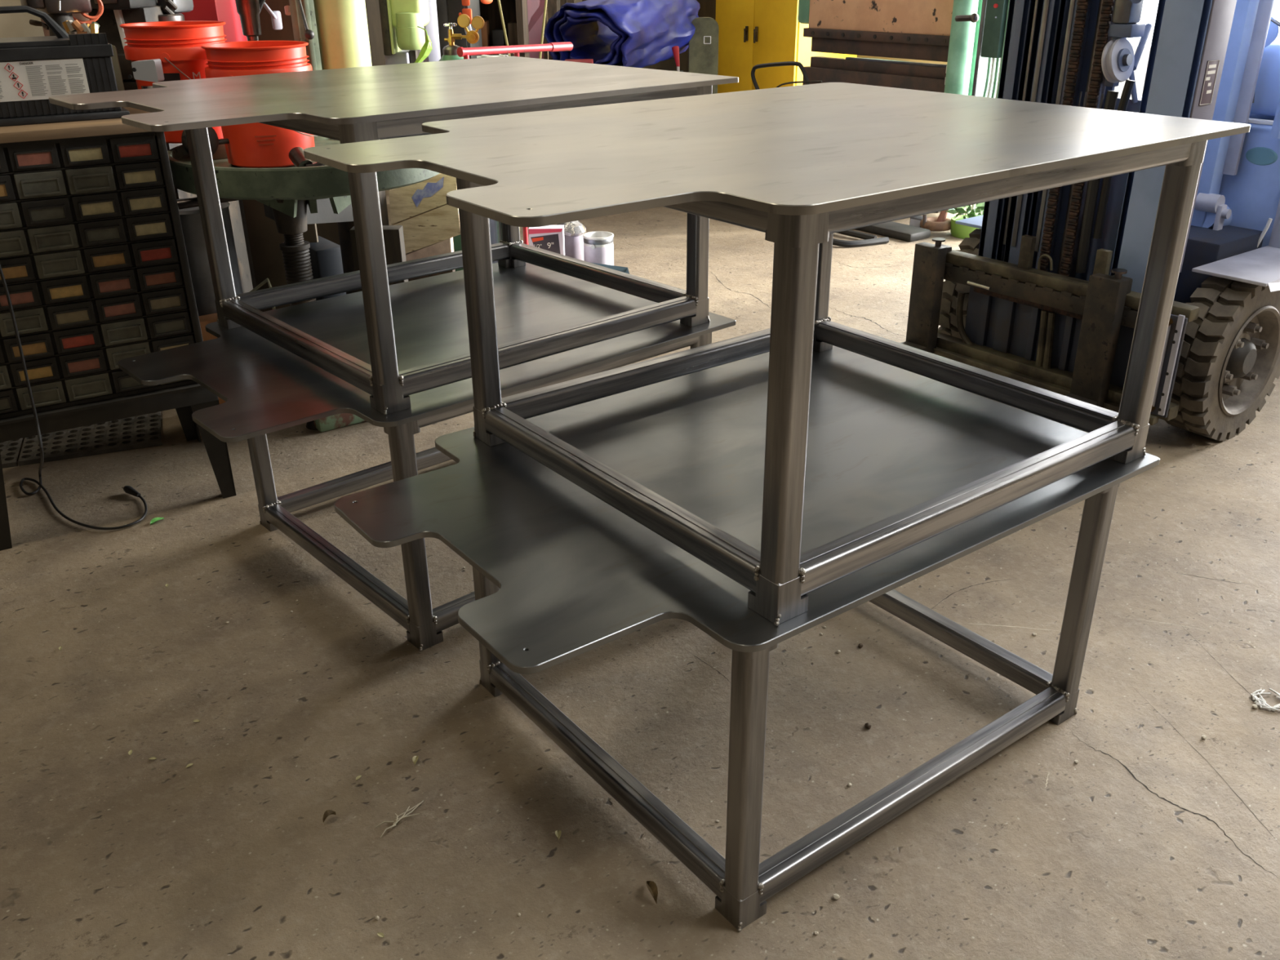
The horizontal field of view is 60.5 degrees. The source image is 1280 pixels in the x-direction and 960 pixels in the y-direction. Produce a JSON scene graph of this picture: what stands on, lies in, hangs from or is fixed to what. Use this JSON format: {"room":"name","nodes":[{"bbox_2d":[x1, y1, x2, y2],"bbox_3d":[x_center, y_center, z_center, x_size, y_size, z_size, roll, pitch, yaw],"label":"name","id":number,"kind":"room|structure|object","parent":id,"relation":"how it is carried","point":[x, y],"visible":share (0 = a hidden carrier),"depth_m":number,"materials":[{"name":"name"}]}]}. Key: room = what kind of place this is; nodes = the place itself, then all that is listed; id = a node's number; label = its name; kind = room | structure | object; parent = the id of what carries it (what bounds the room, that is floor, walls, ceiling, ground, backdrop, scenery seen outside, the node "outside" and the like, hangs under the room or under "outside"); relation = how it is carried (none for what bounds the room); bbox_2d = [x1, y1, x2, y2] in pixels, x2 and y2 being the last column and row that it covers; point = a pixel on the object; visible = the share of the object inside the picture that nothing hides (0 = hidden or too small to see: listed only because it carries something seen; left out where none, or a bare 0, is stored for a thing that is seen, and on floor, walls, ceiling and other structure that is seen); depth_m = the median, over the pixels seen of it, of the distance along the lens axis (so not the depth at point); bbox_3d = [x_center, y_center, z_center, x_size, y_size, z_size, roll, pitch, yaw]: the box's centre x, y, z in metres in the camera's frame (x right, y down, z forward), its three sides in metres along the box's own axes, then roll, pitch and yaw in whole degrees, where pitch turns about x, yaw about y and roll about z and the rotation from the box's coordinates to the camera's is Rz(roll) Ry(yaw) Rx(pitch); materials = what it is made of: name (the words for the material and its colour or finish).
{"room":"metal workshop","nodes":[
{"label":"metal workshop","id":0,"kind":"room"},
{"bbox_2d":[0,45,1279,959],"bbox_3d":[5.387,-1.913,7.779,24.000,0.120,28.000,-18,31,-33],"label":"floor","id":1,"kind":"structure","parent":0,"point":[1162,842],"depth_m":2.49,"materials":[{"name":"concrete"}]},
{"bbox_2d":[0,438,22,468],"bbox_3d":[-2.489,-0.096,3.958,0.470,0.020,0.392,-10,27,-19],"label":"rubber mat","id":2,"kind":"object","parent":1,"relation":"on","point":[9,450],"visible":0.52,"depth_m":3.94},
{"bbox_2d":[0,0,44,38],"bbox_3d":[-2.936,-1.243,3.727,1.760,2.300,0.040,-18,31,-33],"label":"board","id":3,"kind":"object","parent":1,"relation":"on","point":[11,24],"visible":0.02,"depth_m":4.03,"materials":[{"name":"wood"}]},
{"bbox_2d":[40,13,90,35],"bbox_3d":[-2.075,-1.538,4.328,0.420,2.300,0.040,-18,31,-33],"label":"board","id":4,"kind":"object","parent":1,"relation":"on","point":[77,15],"visible":0.02,"depth_m":4.15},
{"bbox_2d":[0,264,147,529],"bbox_3d":[-1.822,-0.370,3.397,0.310,0.985,0.629,-18,31,-33],"label":"power cord","id":5,"kind":"object","parent":1,"relation":"on","point":[130,490],"visible":1,"depth_m":3.42,"materials":[{"name":"black plastic"}]},
{"bbox_2d":[17,411,161,466],"bbox_3d":[-2.047,-0.175,4.117,0.470,0.020,0.392,-10,27,-19],"label":"metal grate","id":6,"kind":"object","parent":1,"relation":"on","point":[142,431],"visible":0.73,"depth_m":4.04,"materials":[{"name":"metal"}]},
{"bbox_2d":[0,382,235,551],"bbox_3d":[-1.789,-0.149,3.608,0.707,0.404,0.595,-15,29,-28],"label":"stand","id":7,"kind":"object","parent":1,"relation":"on","point":[187,399],"visible":0.39,"depth_m":3.37,"materials":[{"name":"black metal"}]},
{"bbox_2d":[0,106,203,418],"bbox_3d":[-1.755,-0.667,3.304,0.740,0.791,0.475,-15,29,-28],"label":"drawer organizer","id":8,"kind":"object","parent":7,"relation":"on","point":[94,262],"visible":0.93,"depth_m":3.17,"materials":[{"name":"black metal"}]},
{"bbox_2d":[0,5,129,126],"bbox_3d":[-1.787,-1.172,3.095,0.554,0.299,0.280,-15,29,-28],"label":"battery","id":9,"kind":"object","parent":8,"relation":"on","point":[33,69],"visible":0.98,"depth_m":3.06,"materials":[{"name":"black plastic"}]},
{"bbox_2d":[0,63,85,98],"bbox_3d":[-1.752,-1.082,2.997,0.428,0.080,0.002,-15,29,-28],"label":"print","id":10,"kind":"object","parent":9,"relation":"attached to","point":[70,64],"depth_m":3.06},
{"bbox_2d":[0,106,129,126],"bbox_3d":[-1.785,-1.045,3.155,0.554,0.018,0.280,-15,29,-28],"label":"tray","id":11,"kind":"object","parent":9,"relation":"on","point":[59,114],"depth_m":3.09,"materials":[{"name":"black plastic"}]},
{"bbox_2d":[88,0,196,199],"bbox_3d":[-1.669,-1.035,3.932,0.371,1.724,0.950,-18,31,-33],"label":"machine","id":12,"kind":"object","parent":1,"relation":"on","point":[116,13],"visible":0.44,"depth_m":3.87,"materials":[{"name":"metal"}]},
{"bbox_2d":[150,517,164,524],"bbox_3d":[-1.528,0.129,3.474,0.045,0.012,0.026,-18,31,-33],"label":"fallen leaf","id":13,"kind":"object","parent":1,"relation":"on","point":[155,519],"visible":1,"depth_m":3.47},
{"bbox_2d":[156,0,253,293],"bbox_3d":[-1.768,-1.258,4.374,0.180,1.750,0.380,0,25,0],"label":"post","id":14,"kind":"object","parent":1,"relation":"on","point":[173,9],"visible":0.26,"depth_m":4.58,"materials":[{"name":"metal"}]},
{"bbox_2d":[176,197,243,315],"bbox_3d":[-1.603,-0.614,4.099,0.272,0.820,0.286,-18,31,-33],"label":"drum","id":15,"kind":"object","parent":1,"relation":"on","point":[190,218],"visible":0.07,"depth_m":3.92,"materials":[{"name":"metal"}]},
{"bbox_2d":[198,312,225,404],"bbox_3d":[-1.540,-0.380,4.035,0.120,0.452,0.080,-18,31,-33],"label":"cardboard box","id":16,"kind":"object","parent":1,"relation":"on","point":[204,320],"visible":0.04,"depth_m":3.92,"materials":[{"name":"cardboard"}]},
{"bbox_2d":[181,0,247,42],"bbox_3d":[-1.817,-2.078,4.574,0.192,0.740,0.350,0,25,0],"label":"base cabinet","id":17,"kind":"object","parent":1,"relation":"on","point":[225,11],"visible":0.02,"depth_m":4.52,"materials":[{"name":"red"}]},
{"bbox_2d":[238,200,257,290],"bbox_3d":[-1.808,-1.219,4.982,0.192,1.158,0.350,0,25,0],"label":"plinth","id":18,"kind":"object","parent":1,"relation":"on","point":[241,203],"visible":0.02,"depth_m":4.87,"materials":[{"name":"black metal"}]},
{"bbox_2d":[249,278,275,309],"bbox_3d":[-1.450,-0.522,4.266,0.111,0.508,0.080,-8,26,-16],"label":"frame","id":19,"kind":"object","parent":1,"relation":"on","point":[266,280],"visible":0.15,"depth_m":4.20,"materials":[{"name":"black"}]},
{"bbox_2d":[242,199,318,311],"bbox_3d":[-1.467,-0.877,4.580,0.282,0.880,0.020,0,25,0],"label":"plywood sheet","id":20,"kind":"object","parent":1,"relation":"on","point":[264,239],"visible":0.04,"depth_m":4.52,"materials":[{"name":"wood"}]},
{"bbox_2d":[257,0,340,245],"bbox_3d":[-1.663,-1.810,5.125,0.453,2.100,0.040,0,25,0],"label":"board","id":21,"kind":"object","parent":1,"relation":"on","point":[329,231],"visible":0.02,"depth_m":5.00,"materials":[{"name":"wood"}]},
{"bbox_2d":[167,0,439,431],"bbox_3d":[-1.169,-1.251,3.705,0.900,2.300,1.066,-18,31,-33],"label":"press","id":22,"kind":"object","parent":1,"relation":"on","point":[335,32],"visible":0.45,"depth_m":3.87,"materials":[{"name":"green paint"}]},
{"bbox_2d":[181,127,229,155],"bbox_3d":[-1.347,-1.064,3.435,0.167,0.112,0.062,-18,31,-33],"label":"handwheel","id":23,"kind":"object","parent":22,"relation":"on","point":[215,141],"visible":0.29,"depth_m":3.42,"materials":[{"name":"metal"}]},
{"bbox_2d":[177,196,242,209],"bbox_3d":[-1.477,-0.962,3.772,0.212,0.052,0.032,-8,26,-15],"label":"pipe","id":24,"kind":"object","parent":22,"relation":"attached to","point":[193,202],"visible":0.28,"depth_m":3.75,"materials":[{"name":"metal"}]},
{"bbox_2d":[212,144,227,159],"bbox_3d":[-1.396,-1.142,3.754,0.200,0.054,0.165,-18,31,-33],"label":"block","id":25,"kind":"object","parent":22,"relation":"on","point":[220,153],"visible":0.02,"depth_m":3.66,"materials":[{"name":"wood"}]},
{"bbox_2d":[119,20,226,143],"bbox_3d":[-1.505,-1.319,3.638,0.335,0.358,0.333,-18,31,-33],"label":"plastic bucket","id":26,"kind":"object","parent":25,"relation":"on","point":[177,44],"visible":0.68,"depth_m":3.48,"materials":[{"name":"red plastic"}]},
{"bbox_2d":[200,40,317,168],"bbox_3d":[-1.197,-1.205,3.519,0.334,0.358,0.335,-18,31,-33],"label":"plastic bucket","id":27,"kind":"object","parent":22,"relation":"on","point":[255,144],"visible":0.67,"depth_m":3.43,"materials":[{"name":"red plastic"}]},
{"bbox_2d":[288,146,325,167],"bbox_3d":[-1.024,-0.993,3.409,0.100,0.076,0.103,-18,31,-33],"label":"pipe elbow","id":28,"kind":"object","parent":22,"relation":"on","point":[296,155],"visible":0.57,"depth_m":3.38,"materials":[{"name":"metal"}]},
{"bbox_2d":[308,235,346,300],"bbox_3d":[-1.325,-0.727,4.638,0.120,0.555,0.250,-18,31,-33],"label":"canister","id":29,"kind":"object","parent":1,"relation":"on","point":[326,259],"visible":0.23,"depth_m":4.45,"materials":[{"name":"black metal"}]},
{"bbox_2d":[322,809,336,822],"bbox_3d":[-0.640,0.691,2.263,0.030,0.019,0.015,-18,31,-33],"label":"fallen leaf","id":30,"kind":"object","parent":1,"relation":"on","point":[327,812],"visible":1,"depth_m":2.26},
{"bbox_2d":[349,225,408,292],"bbox_3d":[-0.961,-0.598,4.168,0.181,0.720,0.070,0,25,0],"label":"wooden crate","id":31,"kind":"object","parent":1,"relation":"on","point":[393,237],"visible":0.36,"depth_m":4.01,"materials":[{"name":"wood"}]},
{"bbox_2d":[376,800,423,837],"bbox_3d":[-0.493,0.694,2.264,0.037,0.007,0.124,22,34,39],"label":"twigs","id":32,"kind":"object","parent":1,"relation":"on","point":[404,815],"visible":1,"depth_m":2.26,"materials":[{"name":"beige"}]},
{"bbox_2d":[378,0,429,65],"bbox_3d":[-1.005,-1.617,4.880,0.190,1.950,0.270,0,25,0],"label":"machine","id":33,"kind":"object","parent":1,"relation":"on","point":[403,42],"visible":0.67,"depth_m":4.62,"materials":[{"name":"green metal"}]},
{"bbox_2d":[414,26,431,62],"bbox_3d":[-0.879,-1.768,4.484,0.085,0.145,0.283,-2,25,-2],"label":"hose","id":34,"kind":"object","parent":33,"relation":"hanging from","point":[426,49],"visible":0.9,"depth_m":4.39,"materials":[{"name":"plastic"}]},
{"bbox_2d":[412,755,418,764],"bbox_3d":[-0.495,0.617,2.424,0.018,0.012,0.020,-18,31,-33],"label":"fallen leaf","id":35,"kind":"object","parent":1,"relation":"on","point":[415,758],"visible":1,"depth_m":2.42,"materials":[{"name":"beige"}]},
{"bbox_2d":[117,262,735,651],"bbox_3d":[-0.597,-0.111,3.208,1.443,0.660,1.028,-21,32,-37],"label":"steel table","id":36,"kind":"object","parent":1,"relation":"on","point":[265,388],"visible":0.51,"depth_m":2.96,"materials":[{"name":"metal"}]},
{"bbox_2d":[48,56,738,415],"bbox_3d":[-0.617,-0.699,2.909,1.443,0.660,1.028,-21,32,-37],"label":"steel table","id":37,"kind":"object","parent":36,"relation":"on","point":[345,105],"visible":0.98,"depth_m":2.72,"materials":[{"name":"metal"}]},
{"bbox_2d":[408,269,455,281],"bbox_3d":[-0.840,-0.608,4.407,0.237,0.530,0.060,2,26,6],"label":"block","id":38,"kind":"object","parent":1,"relation":"on","point":[453,270],"visible":0.02,"depth_m":4.28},
{"bbox_2d":[405,237,453,261],"bbox_3d":[-0.847,-0.877,4.300,0.244,0.145,0.103,1,25,3],"label":"board","id":39,"kind":"object","parent":38,"relation":"on","point":[446,246],"visible":0.29,"depth_m":4.27,"materials":[{"name":"wood"}]},
{"bbox_2d":[391,204,460,253],"bbox_3d":[-0.835,-0.988,4.303,0.286,0.210,0.120,0,25,2],"label":"board","id":40,"kind":"object","parent":39,"relation":"on","point":[441,223],"visible":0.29,"depth_m":4.27,"materials":[{"name":"wood"}]},
{"bbox_2d":[388,173,457,224],"bbox_3d":[-0.845,-1.116,4.307,0.280,0.201,0.121,0,25,2],"label":"board","id":41,"kind":"object","parent":40,"relation":"on","point":[406,202],"visible":0.85,"depth_m":4.28,"materials":[{"name":"brown wood"}]},
{"bbox_2d":[423,0,440,62],"bbox_3d":[-0.958,-2.010,4.950,0.065,2.600,0.100,-18,31,-33],"label":"steel post","id":42,"kind":"object","parent":1,"relation":"on","point":[432,28],"visible":0.12,"depth_m":4.91,"materials":[{"name":"metal"}]},
{"bbox_2d":[435,0,482,58],"bbox_3d":[-1.090,-2.445,6.625,0.232,1.950,0.506,0,25,0],"label":"locker","id":43,"kind":"object","parent":1,"relation":"on","point":[447,11],"visible":0.02,"depth_m":6.28,"materials":[{"name":"black metal"}]},
{"bbox_2d":[458,0,472,34],"bbox_3d":[-0.988,-2.630,6.219,0.074,0.202,0.022,0,25,0],"label":"glove","id":44,"kind":"object","parent":43,"relation":"hanging from","point":[464,2],"visible":0.52,"depth_m":6.20,"materials":[{"name":"orange"}]},
{"bbox_2d":[480,0,493,4],"bbox_3d":[-0.866,-2.710,6.200,0.080,0.044,0.032,-18,31,-33],"label":"tag","id":45,"kind":"object","parent":43,"relation":"hanging from","point":[485,2],"visible":1,"depth_m":6.19,"materials":[{"name":"orange"}]},
{"bbox_2d":[439,13,484,271],"bbox_3d":[-0.818,-1.402,5.080,0.236,1.387,0.224,-18,31,-33],"label":"cylinder","id":46,"kind":"object","parent":1,"relation":"on","point":[450,51],"visible":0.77,"depth_m":4.81,"materials":[{"name":"metal"}]},
{"bbox_2d":[488,218,497,263],"bbox_3d":[-0.720,-1.233,5.616,0.060,0.620,0.080,-18,31,-33],"label":"post","id":47,"kind":"object","parent":1,"relation":"on","point":[492,227],"visible":0.03,"depth_m":5.59,"materials":[{"name":"metal"}]},
{"bbox_2d":[494,220,502,262],"bbox_3d":[-0.652,-1.350,5.234,0.136,1.158,0.320,0,25,0],"label":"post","id":48,"kind":"object","parent":1,"relation":"on","point":[498,224],"visible":0.02,"depth_m":5.36,"materials":[{"name":"metal"}]},
{"bbox_2d":[476,53,514,57],"bbox_3d":[-0.607,-1.899,4.986,0.288,0.092,0.216,-1,25,-1],"label":"wire offcuts","id":49,"kind":"object","parent":48,"relation":"on","point":[500,55],"visible":0.1,"depth_m":5.02,"materials":[{"name":"white"}]},
{"bbox_2d":[479,0,529,57],"bbox_3d":[-0.898,-2.667,7.145,0.338,1.900,0.330,0,25,0],"label":"rack","id":50,"kind":"object","parent":1,"relation":"on","point":[513,11],"visible":0.02,"depth_m":7.11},
{"bbox_2d":[480,20,490,46],"bbox_3d":[-1.020,-2.846,7.032,0.100,0.170,0.160,0,25,0],"label":"storage box","id":51,"kind":"object","parent":50,"relation":"on","point":[486,39],"visible":0.26,"depth_m":6.97,"materials":[{"name":"cardboard"}]},
{"bbox_2d":[492,28,506,46],"bbox_3d":[-0.899,-2.825,7.042,0.070,0.120,0.160,0,25,0],"label":"storage box","id":52,"kind":"object","parent":50,"relation":"on","point":[498,36],"visible":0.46,"depth_m":6.97,"materials":[{"name":"black metal"}]},
{"bbox_2d":[507,22,517,45],"bbox_3d":[-0.800,-2.844,7.033,0.070,0.160,0.160,0,25,0],"label":"storage box","id":53,"kind":"object","parent":50,"relation":"on","point":[512,26],"visible":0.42,"depth_m":6.96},
{"bbox_2d":[497,0,519,229],"bbox_3d":[-0.835,-2.330,6.929,0.016,1.476,0.221,-11,27,-21],"label":"cane","id":54,"kind":"object","parent":1,"relation":"on","point":[499,1],"visible":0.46,"depth_m":6.69,"materials":[{"name":"yellow"}]},
{"bbox_2d":[457,41,573,244],"bbox_3d":[-0.585,-1.372,5.149,0.218,1.269,0.684,16,30,31],"label":"cart","id":55,"kind":"object","parent":1,"relation":"on","point":[465,52],"visible":0.3,"depth_m":4.85,"materials":[{"name":"red paint"}]},
{"bbox_2d":[527,0,544,58],"bbox_3d":[-0.709,-2.765,7.742,0.132,1.564,0.450,15,30,30],"label":"sheet","id":56,"kind":"object","parent":1,"relation":"on","point":[535,7],"visible":0.2,"depth_m":7.48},
{"bbox_2d":[538,0,547,58],"bbox_3d":[-0.587,-2.319,6.904,0.016,1.473,0.269,6,26,14],"label":"cane","id":57,"kind":"object","parent":1,"relation":"on","point":[545,1],"visible":0.24,"depth_m":6.69,"materials":[{"name":"yellow"}]},
{"bbox_2d":[543,16,547,59],"bbox_3d":[-0.754,-3.592,8.623,0.040,2.311,0.706,-2,25,-2],"label":"plank","id":58,"kind":"object","parent":1,"relation":"on","point":[545,54],"visible":0.11,"depth_m":8.64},
{"bbox_2d":[528,225,564,255],"bbox_3d":[-0.508,-1.246,6.029,0.185,0.285,0.095,0,25,0],"label":"box","id":59,"kind":"object","parent":1,"relation":"on","point":[548,237],"visible":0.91,"depth_m":5.95,"materials":[{"name":"white"}]},
{"bbox_2d":[546,0,548,59],"bbox_3d":[-0.770,-3.708,8.868,0.060,2.311,0.718,2,26,5],"label":"plank","id":60,"kind":"object","parent":1,"relation":"on","point":[547,1],"visible":0.02,"depth_m":8.84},
{"bbox_2d":[547,0,556,59],"bbox_3d":[-0.690,-3.615,8.671,0.070,2.311,0.707,-1,25,0],"label":"plank","id":61,"kind":"object","parent":1,"relation":"on","point":[552,4],"visible":0.02,"depth_m":8.64,"materials":[{"name":"wood"}]},
{"bbox_2d":[555,830,561,839],"bbox_3d":[-0.165,0.714,2.213,0.014,0.012,0.019,-18,31,-33],"label":"fallen leaf","id":62,"kind":"object","parent":1,"relation":"on","point":[558,833],"visible":1,"depth_m":2.21,"materials":[{"name":"beige"}]},
{"bbox_2d":[560,0,567,8],"bbox_3d":[-0.606,-3.639,8.720,0.050,2.311,0.711,1,25,4],"label":"plank","id":63,"kind":"object","parent":1,"relation":"on","point":[562,2],"visible":0.02,"depth_m":8.68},
{"bbox_2d":[556,220,588,260],"bbox_3d":[-0.398,-1.380,6.325,0.185,0.271,0.186,-18,31,-33],"label":"paint can","id":64,"kind":"object","parent":1,"relation":"on","point":[574,231],"visible":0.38,"depth_m":6.25,"materials":[{"name":"silver metal"}]},
{"bbox_2d":[564,58,593,63],"bbox_3d":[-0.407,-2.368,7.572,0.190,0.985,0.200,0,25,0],"label":"toolbox","id":65,"kind":"object","parent":1,"relation":"on","point":[582,60],"visible":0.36,"depth_m":7.33,"materials":[{"name":"red"}]},
{"bbox_2d":[582,231,613,265],"bbox_3d":[-0.233,-1.282,6.194,0.174,0.204,0.174,-18,31,-33],"label":"paint can","id":66,"kind":"object","parent":1,"relation":"on","point":[598,246],"visible":0.8,"depth_m":6.13,"materials":[{"name":"white"}]},
{"bbox_2d":[589,262,629,273],"bbox_3d":[-0.228,-1.128,5.985,0.340,0.105,0.220,-3,25,-4],"label":"tray","id":67,"kind":"object","parent":1,"relation":"on","point":[624,269],"visible":0.02,"depth_m":6.09,"materials":[{"name":"blue"}]},
{"bbox_2d":[645,880,657,904],"bbox_3d":[0.021,0.773,2.068,0.020,0.026,0.048,-18,31,-33],"label":"fallen leaf","id":68,"kind":"object","parent":1,"relation":"on","point":[651,886],"visible":1,"depth_m":2.06,"materials":[{"name":"plant"}]},
{"bbox_2d":[671,45,679,71],"bbox_3d":[0.267,-2.634,8.068,0.120,1.028,0.143,-18,31,-33],"label":"scraper","id":69,"kind":"object","parent":1,"relation":"on","point":[675,49],"visible":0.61,"depth_m":7.89,"materials":[{"name":"red"}]},
{"bbox_2d":[688,17,719,93],"bbox_3d":[0.488,-2.954,8.548,0.222,1.190,0.106,0,25,0],"label":"water tank","id":70,"kind":"object","parent":1,"relation":"on","point":[704,42],"visible":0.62,"depth_m":8.34,"materials":[{"name":"green paint"}]},
{"bbox_2d":[333,345,1159,932],"bbox_3d":[0.195,0.269,2.390,1.443,0.660,1.028,-18,31,-33],"label":"steel table","id":71,"kind":"object","parent":1,"relation":"on","point":[561,574],"visible":0.85,"depth_m":2.16,"materials":[{"name":"metal"}]},
{"bbox_2d":[303,82,1250,626],"bbox_3d":[0.225,-0.325,2.103,1.443,0.660,1.028,-18,31,-33],"label":"steel table","id":72,"kind":"object","parent":71,"relation":"on","point":[801,166],"visible":1,"depth_m":1.87,"materials":[{"name":"metal"}]},
{"bbox_2d":[715,0,857,93],"bbox_3d":[1.268,-3.834,9.731,0.782,1.750,1.050,-18,31,-33],"label":"tall cabinet","id":73,"kind":"object","parent":1,"relation":"on","point":[752,33],"visible":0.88,"depth_m":9.45,"materials":[{"name":"metal"}]},
{"bbox_2d":[751,61,822,89],"bbox_3d":[1.123,-2.449,7.737,0.510,0.962,0.699,-18,31,-33],"label":"hand truck","id":74,"kind":"object","parent":1,"relation":"on","point":[799,64],"visible":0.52,"depth_m":7.48,"materials":[{"name":"black"}]},
{"bbox_2d":[832,893,839,899],"bbox_3d":[0.369,0.782,2.064,0.015,0.009,0.011,-14,28,-26],"label":"chip","id":75,"kind":"object","parent":1,"relation":"on","point":[837,896],"visible":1,"depth_m":2.06,"materials":[{"name":"beige"}]},
{"bbox_2d":[832,236,888,247],"bbox_3d":[1.278,-1.468,6.732,0.489,0.051,0.185,5,26,11],"label":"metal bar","id":76,"kind":"object","parent":1,"relation":"on","point":[838,242],"visible":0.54,"depth_m":6.68,"materials":[{"name":"black"}]},
{"bbox_2d":[836,221,930,241],"bbox_3d":[1.421,-1.620,7.043,0.410,0.055,0.800,-18,31,-33],"label":"foot pedal","id":77,"kind":"object","parent":1,"relation":"on","point":[904,232],"visible":0.48,"depth_m":6.86,"materials":[{"name":"black metal"}]},
{"bbox_2d":[797,0,1000,213],"bbox_3d":[1.917,-2.871,7.399,2.059,2.000,2.343,-18,31,-33],"label":"press brake","id":78,"kind":"object","parent":1,"relation":"on","point":[947,31],"visible":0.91,"depth_m":7.46,"materials":[{"name":"green paint"}]},
{"bbox_2d":[909,215,922,227],"bbox_3d":[1.810,-1.668,7.118,0.084,0.070,0.100,-18,31,-33],"label":"junction box","id":79,"kind":"object","parent":1,"relation":"on","point":[915,220],"visible":0.42,"depth_m":7.09,"materials":[{"name":"grey paint"}]},
{"bbox_2d":[920,209,951,231],"bbox_3d":[1.887,-1.663,6.968,0.210,0.143,0.210,-18,31,-33],"label":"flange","id":80,"kind":"object","parent":1,"relation":"on","point":[941,223],"visible":0.93,"depth_m":6.93,"materials":[{"name":"brown"}]},
{"bbox_2d":[946,202,984,239],"bbox_3d":[2.088,-1.714,6.859,0.277,0.370,0.319,-9,27,-16],"label":"potted plant","id":81,"kind":"object","parent":1,"relation":"on","point":[959,231],"visible":0.3,"depth_m":6.85,"materials":[{"name":"green"}]},
{"bbox_2d":[950,214,977,239],"bbox_3d":[2.074,-1.589,6.905,0.240,0.105,0.240,-18,31,-33],"label":"tub","id":82,"kind":"object","parent":81,"relation":"in","point":[959,231],"depth_m":6.85,"materials":[{"name":"green"}]},
{"bbox_2d":[958,0,1009,215],"bbox_3d":[2.203,-2.515,6.819,0.214,1.850,0.220,-18,31,-33],"label":"column","id":83,"kind":"structure","parent":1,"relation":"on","point":[994,13],"depth_m":6.69,"materials":[{"name":"metal"}]},
{"bbox_2d":[879,0,1279,440],"bbox_3d":[2.297,-1.544,4.248,3.943,2.300,1.270,-18,31,-33],"label":"forklift","id":84,"kind":"object","parent":1,"relation":"on","point":[1045,293],"visible":0.84,"depth_m":3.93,"materials":[{"name":"metal"}]},
{"bbox_2d":[1205,64,1216,93],"bbox_3d":[1.829,-1.287,3.526,0.050,0.088,0.001,-18,31,-33],"label":"print","id":85,"kind":"object","parent":84,"relation":"attached to","point":[1211,69],"depth_m":3.53,"materials":[{"name":"white"}]},
{"bbox_2d":[1250,688,1279,711],"bbox_3d":[1.489,0.520,2.589,0.094,0.007,0.088,-18,31,-33],"label":"rope","id":86,"kind":"object","parent":1,"relation":"on","point":[1260,701],"visible":1,"depth_m":2.59,"materials":[{"name":"white"}]},
{"bbox_3d":[0.021,-2.781,8.647,0.716,0.800,0.655,-18,31,-33],"label":"storage chest","id":87,"kind":"object","parent":1,"relation":"on","visible":0},
{"bbox_2d":[543,0,698,68],"bbox_3d":[-0.129,-3.315,8.072,0.754,0.677,1.232,13,29,27],"label":"tarp","id":88,"kind":"object","parent":87,"relation":"on","point":[636,33],"visible":0.89,"depth_m":7.86,"materials":[{"name":"blue plastic"}]},
{"bbox_3d":[-2.566,-0.689,3.671,1.400,1.340,0.700,-18,31,-33],"label":"workbench","id":89,"kind":"object","parent":1,"relation":"on","visible":0},
{"bbox_2d":[29,19,48,30],"bbox_3d":[-1.967,-1.492,3.600,0.064,0.032,0.019,3,26,7],"label":"tool","id":90,"kind":"object","parent":89,"relation":"on","point":[33,22],"visible":0.9,"depth_m":3.59,"materials":[{"name":"metal"}]},
{"bbox_2d":[20,0,103,35],"bbox_3d":[-1.854,-1.516,3.555,0.234,0.240,0.223,-18,31,-33],"label":"hose","id":91,"kind":"object","parent":89,"relation":"on","point":[60,11],"depth_m":3.54,"materials":[{"name":"rubber"}]},
{"bbox_2d":[111,44,124,90],"bbox_3d":[-1.746,-1.295,3.493,0.160,0.163,0.110,-18,31,-33],"label":"tray","id":92,"kind":"object","parent":89,"relation":"on","point":[115,60],"visible":0.13,"depth_m":3.49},
{"bbox_2d":[62,20,69,34],"bbox_3d":[-1.796,-1.422,3.458,0.032,0.044,0.037,-18,31,-33],"label":"pipe fitting","id":93,"kind":"object","parent":92,"relation":"on","point":[64,24],"visible":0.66,"depth_m":3.45,"materials":[{"name":"gold metal"}]},
{"bbox_2d":[65,20,78,34],"bbox_3d":[-1.784,-1.422,3.454,0.032,0.044,0.037,-18,31,-33],"label":"pipe fitting","id":94,"kind":"object","parent":92,"relation":"on","point":[72,30],"visible":0.77,"depth_m":3.44,"materials":[{"name":"silver metal"}]},
{"bbox_2d":[71,19,87,34],"bbox_3d":[-1.762,-1.423,3.455,0.045,0.046,0.031,-5,26,-10],"label":"pipe fitting","id":95,"kind":"object","parent":92,"relation":"on","point":[76,24],"visible":0.7,"depth_m":3.45,"materials":[{"name":"metal"}]},
{"bbox_2d":[80,22,90,33],"bbox_3d":[-1.746,-1.417,3.465,0.038,0.045,0.036,-18,31,-33],"label":"pipe fitting","id":96,"kind":"object","parent":92,"relation":"on","point":[83,25],"visible":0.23,"depth_m":3.46,"materials":[{"name":"silver metal"}]},
{"bbox_2d":[89,23,98,33],"bbox_3d":[-1.719,-1.412,3.457,0.032,0.044,0.037,-18,31,-33],"label":"pipe fitting","id":97,"kind":"object","parent":92,"relation":"on","point":[94,28],"visible":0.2,"depth_m":3.45,"materials":[{"name":"gold metal"}]},
{"bbox_2d":[856,54,946,64],"bbox_3d":[5.045,-3.724,6.099,0.200,4.600,12.200,-18,31,-33],"label":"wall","id":98,"kind":"structure","parent":0,"point":[859,56],"depth_m":9.88,"materials":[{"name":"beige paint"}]},
{"bbox_3d":[-3.213,-4.328,7.544,11.550,4.600,0.200,-18,31,-33],"label":"wall","id":99,"kind":"structure","parent":0,"visible":0},
{"bbox_2d":[364,0,715,72],"bbox_3d":[-0.624,-3.989,9.572,4.800,2.200,0.110,-18,31,-33],"label":"panelling","id":100,"kind":"object","parent":99,"relation":"attached to","point":[706,8],"depth_m":8.65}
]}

